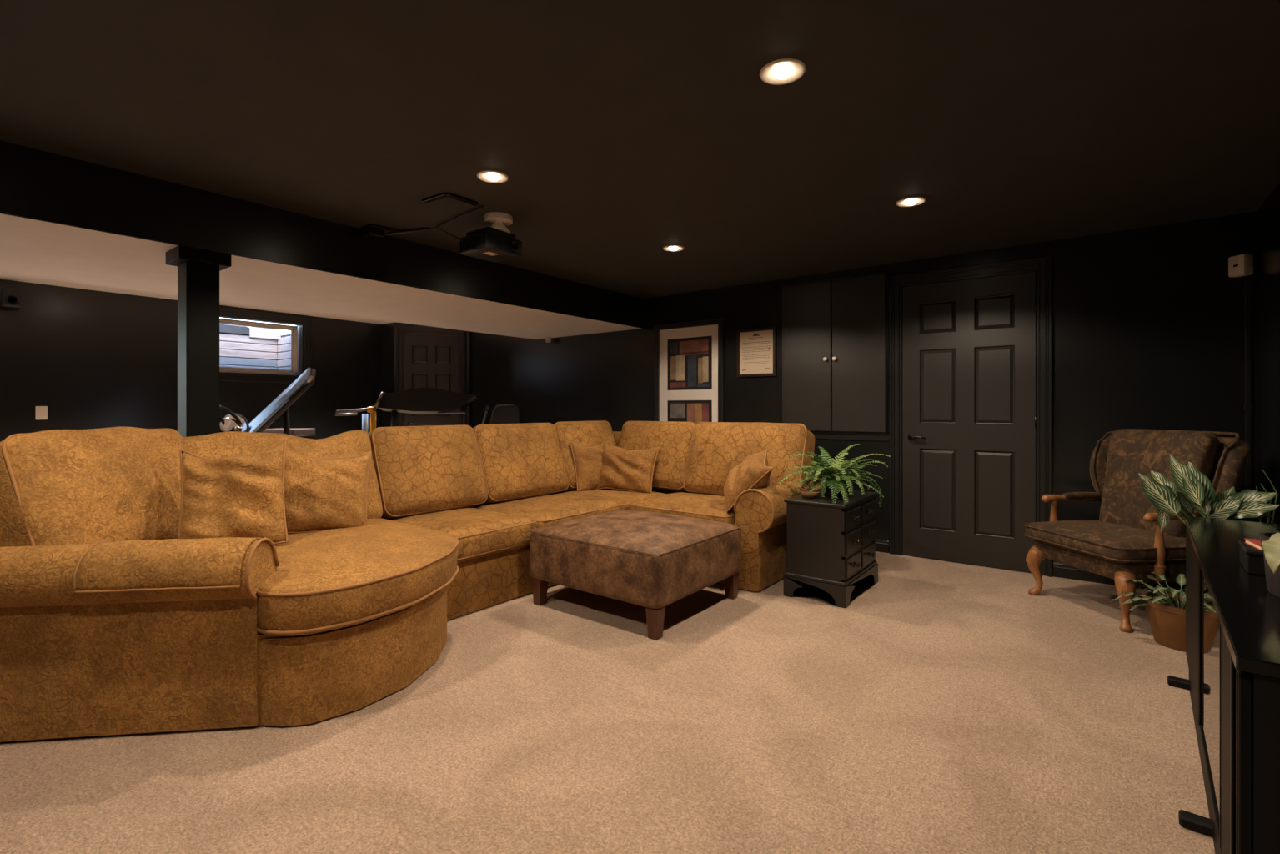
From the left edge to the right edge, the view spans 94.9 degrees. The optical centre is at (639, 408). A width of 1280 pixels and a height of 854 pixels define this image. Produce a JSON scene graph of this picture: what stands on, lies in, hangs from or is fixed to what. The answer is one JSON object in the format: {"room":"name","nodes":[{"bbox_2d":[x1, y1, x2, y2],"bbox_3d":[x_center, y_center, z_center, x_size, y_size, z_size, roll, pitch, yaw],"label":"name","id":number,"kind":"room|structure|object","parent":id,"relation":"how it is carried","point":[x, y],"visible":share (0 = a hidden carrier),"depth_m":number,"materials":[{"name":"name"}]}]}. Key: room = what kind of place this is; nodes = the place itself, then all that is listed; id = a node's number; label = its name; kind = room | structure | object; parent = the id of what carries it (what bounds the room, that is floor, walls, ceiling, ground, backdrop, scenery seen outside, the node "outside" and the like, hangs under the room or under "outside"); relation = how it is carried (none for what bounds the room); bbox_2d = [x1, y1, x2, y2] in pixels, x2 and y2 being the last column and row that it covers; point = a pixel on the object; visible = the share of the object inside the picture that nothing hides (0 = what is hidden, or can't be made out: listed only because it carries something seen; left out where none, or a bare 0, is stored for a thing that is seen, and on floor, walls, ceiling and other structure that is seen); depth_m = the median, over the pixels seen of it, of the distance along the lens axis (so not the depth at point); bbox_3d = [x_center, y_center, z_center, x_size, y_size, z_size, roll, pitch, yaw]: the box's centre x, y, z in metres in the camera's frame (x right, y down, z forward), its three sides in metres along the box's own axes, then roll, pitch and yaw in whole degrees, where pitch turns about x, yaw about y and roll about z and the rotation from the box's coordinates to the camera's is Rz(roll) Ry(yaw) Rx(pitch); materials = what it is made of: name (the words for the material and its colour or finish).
{"room":"leisure room","nodes":[
{"label":"leisure room","id":0,"kind":"room"},
{"bbox_2d":[0,279,381,440],"bbox_3d":[-5.302,-0.003,5.493,0.200,2.225,7.260,0,0,37],"label":"wall","id":1,"kind":"structure","parent":0,"point":[97,360],"depth_m":5.71,"materials":[{"name":"black paint"}]},
{"bbox_2d":[0,286,22,308],"bbox_3d":[-5.413,-0.950,5.058,0.154,0.160,0.125,0,0,37],"label":"wall speaker","id":2,"kind":"object","parent":1,"relation":"attached to","point":[9,297],"visible":1,"depth_m":5.01,"materials":[{"name":"black plastic"}]},
{"bbox_2d":[35,406,47,419],"bbox_3d":[-5.351,0.038,5.257,0.009,0.120,0.076,0,0,37],"label":"light switch","id":3,"kind":"object","parent":1,"relation":"attached to","point":[41,411],"visible":1,"depth_m":5.25,"materials":[{"name":"white plastic"}]},
{"bbox_2d":[219,306,311,382],"bbox_3d":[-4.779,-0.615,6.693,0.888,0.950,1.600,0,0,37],"label":"window","id":4,"kind":"structure","parent":1,"relation":"in","point":[257,352],"depth_m":7.03,"materials":[{"name":"glass"}]},
{"bbox_2d":[0,272,397,324],"bbox_3d":[-4.409,-1.165,4.808,2.450,0.100,7.660,0,0,37],"label":"crown molding","id":5,"kind":"structure","parent":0,"point":[2,276],"depth_m":5.76,"materials":[{"name":"white paint"}]},
{"bbox_2d":[0,213,641,339],"bbox_3d":[-2.808,-1.016,3.579,1.588,0.399,7.260,0,0,37],"label":"ceiling","id":6,"kind":"structure","parent":0,"point":[31,248],"depth_m":3.85,"materials":[{"name":"white paint"}]},
{"bbox_2d":[545,336,551,342],"bbox_3d":[-1.048,-0.786,6.716,0.076,0.060,0.075,0,0,37],"label":"sensor","id":7,"kind":"object","parent":6,"relation":"attached to","point":[548,339],"visible":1,"depth_m":6.69,"materials":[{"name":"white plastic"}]},
{"bbox_2d":[381,322,469,426],"bbox_3d":[-2.832,-0.003,7.751,0.970,2.225,0.670,0,0,37],"label":"door frame","id":8,"kind":"structure","parent":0,"point":[389,330],"depth_m":7.68,"materials":[{"name":"black wood"}]},
{"bbox_2d":[396,327,466,426],"bbox_3d":[-2.708,0.035,7.633,0.860,2.150,0.097,0,0,-8],"label":"door","id":9,"kind":"structure","parent":8,"relation":"in","point":[425,358],"depth_m":7.64,"materials":[{"name":"black wood"}]},
{"bbox_2d":[0,551,1214,853],"bbox_3d":[-1.974,1.160,2.939,8.590,0.100,7.660,0,0,37],"label":"floor","id":10,"kind":"structure","parent":0,"point":[950,707],"depth_m":1.90,"materials":[{"name":"carpet"}]},
{"bbox_2d":[165,245,231,435],"bbox_3d":[-2.314,0.147,3.082,0.224,1.926,0.226,0,0,37],"label":"support post","id":11,"kind":"object","parent":10,"relation":"on","point":[198,269],"visible":0.48,"depth_m":3.03,"materials":[{"name":"black paint"}]},
{"bbox_2d":[219,367,316,435],"bbox_3d":[-3.024,0.383,4.800,1.160,1.455,0.500,0,0,0],"label":"exercise machine","id":12,"kind":"object","parent":10,"relation":"on","point":[232,422],"visible":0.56,"depth_m":4.71,"materials":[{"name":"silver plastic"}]},
{"bbox_2d":[262,427,315,439],"bbox_3d":[-3.328,0.650,5.520,0.365,0.920,0.380,0,0,0],"label":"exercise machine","id":13,"kind":"object","parent":10,"relation":"on","point":[306,433],"visible":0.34,"depth_m":5.47,"materials":[{"name":"grey metal"}]},
{"bbox_2d":[335,386,476,434],"bbox_3d":[-2.192,0.424,6.289,1.265,1.252,1.721,0,0,0],"label":"treadmill","id":14,"kind":"object","parent":10,"relation":"on","point":[425,400],"visible":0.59,"depth_m":5.57,"materials":[{"name":"black plastic"}]},
{"bbox_2d":[0,420,820,742],"bbox_3d":[-0.698,0.594,3.243,2.094,1.017,4.144,0,0,37],"label":"sectional sofa","id":15,"kind":"object","parent":10,"relation":"on","point":[318,625],"visible":0.77,"depth_m":2.24,"materials":[{"name":"brown fabric"}]},
{"bbox_2d":[0,430,185,547],"bbox_3d":[-2.219,0.387,2.414,0.480,0.604,0.729,0,0,7],"label":"cushion","id":16,"kind":"object","parent":15,"relation":"on","point":[58,487],"depth_m":2.23,"materials":[{"name":"brown fabric"}]},
{"bbox_2d":[72,537,262,593],"bbox_3d":[-1.589,0.522,2.017,0.501,0.146,0.203,0,0,-7],"label":"cover","id":17,"kind":"object","parent":15,"relation":"on","point":[105,566],"visible":0.96,"depth_m":1.94,"materials":[{"name":"brown fabric"}]},
{"bbox_2d":[177,439,288,544],"bbox_3d":[-1.727,0.371,2.499,0.402,0.463,0.274,0,0,-30],"label":"throw pillow","id":18,"kind":"object","parent":15,"relation":"on","point":[243,495],"visible":0.84,"depth_m":2.45,"materials":[{"name":"brown fabric"}]},
{"bbox_2d":[180,431,381,518],"bbox_3d":[-1.873,0.409,3.072,0.406,0.586,0.946,0,0,38],"label":"cushion","id":19,"kind":"object","parent":15,"relation":"on","point":[209,445],"depth_m":3.07,"materials":[{"name":"brown fabric"}]},
{"bbox_2d":[276,443,371,533],"bbox_3d":[-1.574,0.402,2.921,0.482,0.465,0.226,0,0,-37],"label":"throw pillow","id":20,"kind":"object","parent":15,"relation":"on","point":[321,493],"visible":0.78,"depth_m":2.86,"materials":[{"name":"brown fabric"}]},
{"bbox_2d":[257,517,457,636],"bbox_3d":[-1.469,0.683,2.508,1.199,0.204,1.348,0,0,38],"label":"seat cushion","id":21,"kind":"object","parent":15,"relation":"on","point":[332,580],"depth_m":2.24,"materials":[{"name":"brown fabric"}]},
{"bbox_2d":[366,425,486,519],"bbox_3d":[-1.360,0.396,3.747,0.399,0.576,0.738,0,0,38],"label":"cushion","id":22,"kind":"object","parent":15,"relation":"on","point":[429,469],"depth_m":3.60,"materials":[{"name":"brown fabric"}]},
{"bbox_2d":[389,506,537,562],"bbox_3d":[-1.069,0.727,3.452,0.710,0.201,0.666,0,0,38],"label":"seat cushion","id":23,"kind":"object","parent":15,"relation":"on","point":[483,535],"depth_m":3.31,"materials":[{"name":"brown fabric"}]},
{"bbox_2d":[472,423,568,505],"bbox_3d":[-0.904,0.395,4.341,0.400,0.573,0.774,0,0,38],"label":"cushion","id":24,"kind":"object","parent":15,"relation":"on","point":[519,462],"depth_m":4.19,"materials":[{"name":"brown fabric"}]},
{"bbox_2d":[476,488,667,527],"bbox_3d":[-0.447,0.730,4.261,0.710,0.196,1.389,0,0,38],"label":"seat cushion","id":25,"kind":"object","parent":15,"relation":"on","point":[549,507],"depth_m":4.01,"materials":[{"name":"brown fabric"}]},
{"bbox_2d":[552,421,617,492],"bbox_3d":[-0.469,0.390,4.923,0.401,0.575,0.698,0,0,38],"label":"cushion","id":26,"kind":"object","parent":15,"relation":"on","point":[584,434],"depth_m":4.73,"materials":[{"name":"brown fabric"}]},
{"bbox_2d":[569,439,611,491],"bbox_3d":[-0.361,0.453,4.712,0.409,0.395,0.182,0,0,-43],"label":"throw pillow","id":27,"kind":"object","parent":15,"relation":"on","point":[587,460],"visible":0.66,"depth_m":4.61,"materials":[{"name":"fabric"}]},
{"bbox_2d":[594,442,659,493],"bbox_3d":[-0.107,0.468,4.621,0.489,0.382,0.229,0,0,24],"label":"throw pillow","id":28,"kind":"object","parent":15,"relation":"on","point":[632,470],"visible":1,"depth_m":4.56,"materials":[{"name":"fabric"}]},
{"bbox_2d":[617,421,694,492],"bbox_3d":[0.147,0.390,4.859,0.758,0.575,0.399,0,0,38],"label":"cushion","id":29,"kind":"object","parent":15,"relation":"on","point":[675,439],"depth_m":4.65,"materials":[{"name":"brown fabric"}]},
{"bbox_2d":[627,491,734,524],"bbox_3d":[0.423,0.727,4.116,0.820,0.203,0.680,0,0,38],"label":"seat cushion","id":30,"kind":"object","parent":15,"relation":"on","point":[707,505],"depth_m":3.94,"materials":[{"name":"brown fabric"}]},
{"bbox_2d":[723,448,773,511],"bbox_3d":[0.688,0.455,3.791,0.295,0.380,0.446,0,0,7],"label":"throw pillow","id":31,"kind":"object","parent":15,"relation":"on","point":[754,472],"visible":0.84,"depth_m":3.66,"materials":[{"name":"fabric"}]},
{"bbox_2d":[683,422,814,496],"bbox_3d":[0.791,0.396,4.353,0.935,0.585,0.417,0,0,38],"label":"cushion","id":32,"kind":"object","parent":15,"relation":"on","point":[710,449],"depth_m":4.25,"materials":[{"name":"brown fabric"}]},
{"bbox_2d":[481,405,489,424],"bbox_3d":[-1.496,0.542,5.163,0.340,1.141,0.032,0,0,-7],"label":"leaning pole","id":33,"kind":"object","parent":10,"relation":"on","point":[487,406],"visible":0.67,"depth_m":5.17,"materials":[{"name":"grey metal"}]},
{"bbox_2d":[489,403,520,424],"bbox_3d":[-1.325,0.531,5.720,0.550,1.157,0.574,0,0,0],"label":"padded chair","id":34,"kind":"object","parent":10,"relation":"on","point":[501,414],"visible":0.12,"depth_m":5.87,"materials":[{"name":"black fabric"}]},
{"bbox_2d":[527,509,742,640],"bbox_3d":[-0.015,0.865,3.397,0.936,0.489,0.887,0,0,37],"label":"ottoman","id":35,"kind":"object","parent":10,"relation":"on","point":[654,561],"visible":1,"depth_m":3.08,"materials":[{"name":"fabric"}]},
{"bbox_2d":[783,487,878,608],"bbox_3d":[1.198,0.823,3.619,0.393,0.575,0.628,0,0,37],"label":"nightstand","id":36,"kind":"object","parent":10,"relation":"on","point":[830,546],"visible":0.98,"depth_m":3.40,"materials":[{"name":"black wood"}]},
{"bbox_2d":[799,489,819,498],"bbox_3d":[1.021,0.516,3.540,0.119,0.038,0.119,0,0,37],"label":"dish","id":37,"kind":"object","parent":36,"relation":"on","point":[805,494],"visible":0.98,"depth_m":3.50,"materials":[{"name":"brown ceramic"}]},
{"bbox_2d":[818,479,848,496],"bbox_3d":[1.200,0.491,3.642,0.180,0.088,0.180,0,0,38],"label":"pot","id":38,"kind":"object","parent":36,"relation":"on","point":[828,492],"depth_m":3.58,"materials":[{"name":"ceramic"}]},
{"bbox_2d":[777,443,890,506],"bbox_3d":[1.174,0.431,3.656,0.691,0.409,0.631,0,0,37],"label":"potted fern","id":39,"kind":"object","parent":36,"relation":"on","point":[830,486],"visible":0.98,"depth_m":3.58,"materials":[{"name":"plant"}]},
{"bbox_2d":[1024,428,1251,632],"bbox_3d":[2.697,0.616,3.263,0.752,0.998,0.812,0,0,-7],"label":"armchair","id":40,"kind":"object","parent":10,"relation":"on","point":[1126,542],"visible":0.71,"depth_m":3.16,"materials":[{"name":"fabric"}]},
{"bbox_2d":[1025,520,1185,563],"bbox_3d":[2.634,0.725,3.255,0.624,0.140,0.653,0,0,-7],"label":"seat cushion","id":41,"kind":"object","parent":40,"relation":"on","point":[1095,541],"depth_m":3.09,"materials":[{"name":"fabric"}]},
{"bbox_2d":[1109,570,1185,652],"bbox_3d":[2.528,0.960,2.765,0.462,0.300,0.475,0,0,-31],"label":"potted plant","id":42,"kind":"object","parent":10,"relation":"on","point":[1166,612],"visible":0.56,"depth_m":2.74,"materials":[{"name":"green plant"}]},
{"bbox_2d":[1138,452,1279,532],"bbox_3d":[2.476,0.654,2.473,0.641,0.912,0.370,0,0,-18],"label":"potted plant","id":43,"kind":"object","parent":10,"relation":"on","point":[1196,486],"visible":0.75,"depth_m":2.46,"materials":[{"name":"green plant"}]},
{"bbox_2d":[1167,516,1279,853],"bbox_3d":[1.760,0.772,1.603,0.443,0.675,1.788,0,0,41],"label":"media console","id":44,"kind":"object","parent":10,"relation":"on","point":[1232,619],"visible":1,"depth_m":1.25,"materials":[{"name":"black paint"}]},
{"bbox_2d":[1238,539,1265,576],"bbox_3d":[1.693,0.404,1.573,0.116,0.062,0.166,0,0,41],"label":"storage box","id":45,"kind":"object","parent":44,"relation":"on","point":[1252,559],"visible":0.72,"depth_m":1.54,"materials":[{"name":"black paint"}]},
{"bbox_2d":[1244,537,1263,550],"bbox_3d":[1.693,0.367,1.573,0.078,0.012,0.104,0,0,29],"label":"book","id":46,"kind":"object","parent":45,"relation":"on","point":[1256,543],"visible":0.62,"depth_m":1.59,"materials":[{"name":"paper"}]},
{"bbox_2d":[1259,532,1279,597],"bbox_3d":[1.552,0.358,1.333,0.213,0.154,0.231,0,0,37],"label":"potted plant","id":47,"kind":"object","parent":44,"relation":"on","point":[1270,540],"visible":1,"depth_m":1.35,"materials":[{"name":"green plant"}]},
{"bbox_2d":[0,0,1279,298],"bbox_3d":[-0.367,-1.165,1.706,4.540,0.100,7.660,0,0,37],"label":"ceiling","id":48,"kind":"structure","parent":0,"point":[621,132],"depth_m":2.20,"materials":[{"name":"black paint"}]},
{"bbox_2d":[0,140,644,328],"bbox_3d":[-2.171,-0.965,3.090,0.018,0.301,7.260,0,0,37],"label":"ceiling beam","id":49,"kind":"structure","parent":48,"relation":"attached to","point":[37,184],"depth_m":3.19,"materials":[{"name":"black paint"}]},
{"bbox_2d":[358,205,484,240],"bbox_3d":[-1.375,-1.019,3.430,1.054,0.193,0.409,0,0,43],"label":"cable","id":50,"kind":"object","parent":48,"relation":"hanging from","point":[369,231],"visible":0.89,"depth_m":3.58,"materials":[{"name":"black plastic"}]},
{"bbox_2d":[421,191,478,205],"bbox_3d":[-1.019,-1.107,3.153,0.210,0.016,0.212,0,0,37],"label":"cable raceway","id":51,"kind":"object","parent":48,"relation":"attached to","point":[442,195],"visible":1,"depth_m":3.09,"materials":[{"name":"black plastic"}]},
{"bbox_2d":[458,211,522,262],"bbox_3d":[-0.866,-1.008,3.451,0.285,0.214,0.268,0,0,37],"label":"projector","id":52,"kind":"object","parent":48,"relation":"hanging from","point":[495,243],"visible":0.98,"depth_m":3.38,"materials":[{"name":"black plastic"}]},
{"bbox_2d":[460,235,481,250],"bbox_3d":[-0.969,-0.950,3.364,0.187,0.055,0.004,0,0,38],"label":"vent","id":53,"kind":"object","parent":52,"relation":"attached to","point":[471,242],"depth_m":3.36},
{"bbox_2d":[476,170,508,183],"bbox_3d":[-0.707,-1.107,2.824,0.149,0.016,0.149,0,0,37],"label":"recessed light","id":54,"kind":"object","parent":48,"relation":"in","point":[489,176],"visible":1,"depth_m":2.81,"materials":[{"name":"white glass"}]},
{"bbox_2d":[489,223,510,233],"bbox_3d":[-0.825,-1.053,3.418,0.136,0.052,0.136,0,0,38],"label":"ceiling mount","id":55,"kind":"object","parent":48,"relation":"attached to","point":[496,228],"depth_m":3.38,"materials":[{"name":"white plastic"}]},
{"bbox_2d":[662,245,684,251],"bbox_3d":[0.233,-1.107,4.082,0.149,0.016,0.149,0,0,37],"label":"recessed light","id":56,"kind":"object","parent":48,"relation":"in","point":[670,248],"visible":1,"depth_m":4.07,"materials":[{"name":"white glass"}]},
{"bbox_2d":[759,58,805,85],"bbox_3d":[0.471,-1.107,1.945,0.149,0.016,0.149,0,0,37],"label":"recessed light","id":57,"kind":"object","parent":48,"relation":"in","point":[784,71],"visible":1,"depth_m":1.93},
{"bbox_2d":[895,196,926,206],"bbox_3d":[1.459,-1.107,3.166,0.149,0.016,0.149,0,0,37],"label":"recessed light","id":58,"kind":"object","parent":48,"relation":"in","point":[912,201],"visible":1,"depth_m":3.15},
{"bbox_2d":[469,211,1255,576],"bbox_3d":[0.297,-0.003,5.898,8.590,2.225,0.200,0,0,37],"label":"wall","id":59,"kind":"structure","parent":0,"point":[1148,323],"depth_m":3.83,"materials":[{"name":"black paint"}]},
{"bbox_2d":[654,317,723,424],"bbox_3d":[0.458,-0.134,5.628,0.778,1.392,0.031,0,0,37],"label":"framed art","id":60,"kind":"object","parent":59,"relation":"attached to","point":[689,356],"visible":0.67,"depth_m":5.62,"materials":[{"name":"paper"}]},
{"bbox_2d":[667,400,712,424],"bbox_3d":[0.472,0.170,5.630,0.505,0.500,0.005,0,0,38],"label":"print","id":61,"kind":"object","parent":60,"relation":"attached to","point":[695,411],"depth_m":5.62,"materials":[{"name":"paper"}]},
{"bbox_2d":[667,335,712,390],"bbox_3d":[0.472,-0.430,5.630,0.505,0.500,0.004,0,0,37],"label":"print","id":62,"kind":"object","parent":60,"relation":"attached to","point":[690,357],"depth_m":5.62,"materials":[{"name":"paper"}]},
{"bbox_2d":[737,326,776,377],"bbox_3d":[1.027,-0.496,5.197,0.375,0.429,0.021,0,0,37],"label":"framed certificate","id":63,"kind":"object","parent":59,"relation":"attached to","point":[756,348],"visible":1,"depth_m":5.19,"materials":[{"name":"paper"}]},
{"bbox_2d":[742,333,769,370],"bbox_3d":[1.026,-0.502,5.202,0.275,0.320,0.001,0,0,38],"label":"print","id":64,"kind":"object","parent":63,"relation":"attached to","point":[755,347],"depth_m":5.20},
{"bbox_2d":[782,271,889,441],"bbox_3d":[1.543,-0.405,4.767,0.905,1.310,0.075,0,0,37],"label":"upper cabinet","id":65,"kind":"object","parent":59,"relation":"attached to","point":[835,330],"visible":0.91,"depth_m":4.72,"materials":[{"name":"black wood"}]},
{"bbox_2d":[875,538,888,552],"bbox_3d":[-0.156,1.062,6.109,5.215,0.095,0.016,0,0,37],"label":"baseboard","id":66,"kind":"structure","parent":59,"relation":"attached to","point":[881,545],"depth_m":4.54,"materials":[{"name":"black wood"}]},
{"bbox_2d":[889,255,1052,577],"bbox_3d":[2.316,0.050,4.190,1.015,2.120,0.097,0,0,37],"label":"door","id":67,"kind":"structure","parent":59,"relation":"in","point":[971,419],"depth_m":4.18,"materials":[{"name":"black wood"}]},
{"bbox_2d":[1053,562,1185,594],"bbox_3d":[3.107,1.062,3.606,0.940,0.095,0.016,0,0,37],"label":"baseboard","id":68,"kind":"structure","parent":59,"relation":"attached to","point":[1061,570],"depth_m":3.78,"materials":[{"name":"black wood"}]},
{"bbox_2d":[1255,183,1279,523],"bbox_3d":[1.354,-0.003,0.385,0.200,2.225,7.260,0,0,37],"label":"wall","id":69,"kind":"structure","parent":0,"point":[1267,216],"depth_m":3.10,"materials":[{"name":"black paint"}]},
{"bbox_2d":[1228,253,1257,277],"bbox_3d":[3.404,-0.805,3.315,0.107,0.116,0.084,0,0,-8],"label":"sensor","id":70,"kind":"object","parent":69,"relation":"attached to","point":[1241,265],"visible":1,"depth_m":3.29,"materials":[{"name":"white plastic"}]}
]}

